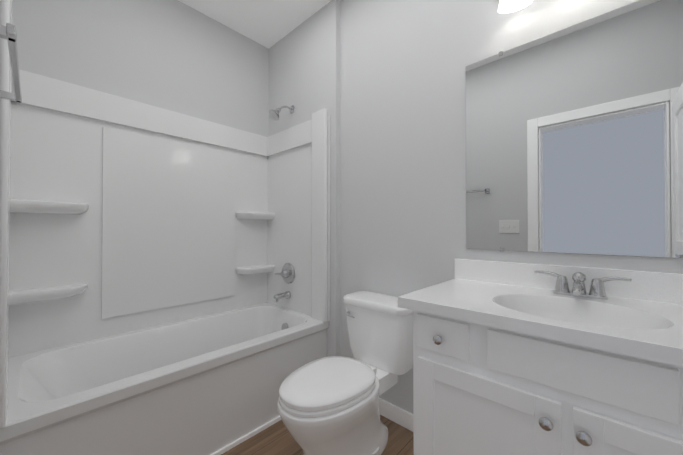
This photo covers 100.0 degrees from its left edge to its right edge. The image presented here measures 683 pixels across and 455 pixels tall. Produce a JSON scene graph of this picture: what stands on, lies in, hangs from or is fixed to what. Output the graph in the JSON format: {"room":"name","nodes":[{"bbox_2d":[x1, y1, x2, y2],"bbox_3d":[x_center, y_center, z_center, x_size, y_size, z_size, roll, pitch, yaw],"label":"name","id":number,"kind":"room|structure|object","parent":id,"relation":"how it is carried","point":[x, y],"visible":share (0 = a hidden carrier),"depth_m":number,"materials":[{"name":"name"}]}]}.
{"room":"bathroom","nodes":[
{"label":"bathroom","id":0,"kind":"room"},
{"bbox_2d":[12,0,268,136],"bbox_3d":[-1.212,-0.229,2.083,0.150,2.775,1.860,-1,-1,43],"label":"wall","id":1,"kind":"structure","parent":0,"point":[177,56],"depth_m":1.92,"materials":[{"name":"grey paint"}]},
{"bbox_2d":[178,0,340,48],"bbox_3d":[-0.337,-1.657,0.976,2.960,0.060,2.310,-1,-1,43],"label":"ceiling","id":2,"kind":"structure","parent":0,"point":[268,24],"depth_m":2.17,"materials":[{"name":"white paint"}]},
{"bbox_2d":[268,0,339,356],"bbox_3d":[-0.281,-0.226,2.355,0.845,2.775,0.195,-1,-1,43],"label":"wall","id":3,"kind":"structure","parent":0,"point":[304,68],"depth_m":2.12,"materials":[{"name":"grey paint"}]},
{"bbox_2d":[269,105,294,120],"bbox_3d":[-0.474,-0.916,2.261,0.092,0.162,0.212,-1,-1,43],"label":"shower head","id":4,"kind":"object","parent":3,"relation":"attached to","point":[274,114],"visible":1,"depth_m":2.22},
{"bbox_2d":[221,415,413,454],"bbox_3d":[-0.337,1.178,0.949,2.960,0.060,2.310,-1,-1,43],"label":"floor","id":5,"kind":"structure","parent":0,"point":[276,438],"depth_m":1.53,"materials":[{"name":"brown wood"}]},
{"bbox_2d":[0,0,329,454],"bbox_3d":[-0.890,0.160,1.735,0.788,1.992,1.531,-1,-1,43],"label":"bathtub","id":6,"kind":"object","parent":5,"relation":"on","point":[147,252],"visible":0.88,"depth_m":1.70,"materials":[{"name":"white plastic"}]},
{"bbox_2d":[273,291,290,301],"bbox_3d":[-0.476,0.547,2.273,0.064,0.066,0.137,-1,-1,43],"label":"tub spout","id":7,"kind":"object","parent":6,"relation":"attached to","point":[284,295],"visible":1,"depth_m":2.26,"materials":[{"name":"silver metal"}]},
{"bbox_2d":[275,263,294,283],"bbox_3d":[-0.457,0.371,2.308,0.185,0.168,0.062,-1,-1,43],"label":"tub valve","id":8,"kind":"object","parent":6,"relation":"attached to","point":[287,273],"visible":1,"depth_m":2.29,"materials":[{"name":"silver metal"}]},
{"bbox_2d":[277,291,412,454],"bbox_3d":[0.035,0.777,1.433,0.435,0.752,0.775,-1,-1,43],"label":"toilet","id":9,"kind":"object","parent":5,"relation":"on","point":[328,405],"visible":0.94,"depth_m":1.35,"materials":[{"name":"white ceramic"}]},
{"bbox_2d":[398,258,682,454],"bbox_3d":[0.753,0.650,0.922,0.984,0.995,0.571,-1,-1,43],"label":"bathroom vanity","id":10,"kind":"object","parent":5,"relation":"on","point":[513,358],"visible":1,"depth_m":0.85,"materials":[{"name":"white paint"}]},
{"bbox_2d":[340,0,682,413],"bbox_3d":[0.708,-0.235,1.466,1.815,2.775,0.150,-1,-1,43],"label":"wall","id":11,"kind":"structure","parent":0,"point":[403,63],"depth_m":1.64,"materials":[{"name":"grey paint"}]},
{"bbox_2d":[379,398,412,431],"bbox_3d":[0.295,1.108,1.715,0.856,0.095,0.029,-1,-1,43],"label":"baseboard","id":12,"kind":"structure","parent":11,"relation":"attached to","point":[397,415],"depth_m":1.66,"materials":[{"name":"white wood"}]},
{"bbox_2d":[498,0,532,13],"bbox_3d":[0.891,-1.049,1.086,0.600,0.253,0.167,-1,-1,43],"label":"sconce","id":13,"kind":"object","parent":11,"relation":"attached to","point":[507,6],"visible":1,"depth_m":1.25,"materials":[{"name":"white glass"}]},
{"bbox_2d":[465,0,682,257],"bbox_3d":[0.959,-0.355,1.125,0.914,0.927,0.009,-1,-1,43],"label":"mirror","id":14,"kind":"object","parent":11,"relation":"attached to","point":[574,138],"visible":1,"depth_m":1.13,"materials":[{"name":"clear glass"}]},
{"bbox_3d":[-0.781,-0.243,0.536,0.990,2.775,0.120,-1,-1,43],"label":"wall","id":15,"kind":"structure","parent":0,"visible":0},
{"bbox_2d":[0,23,21,103],"bbox_3d":[-0.813,-0.379,0.686,0.450,0.048,0.054,-1,-1,43],"label":"towel rail","id":16,"kind":"object","parent":15,"relation":"attached to","point":[8,32],"visible":1,"depth_m":0.64,"materials":[{"name":"silver metal"}]}
]}

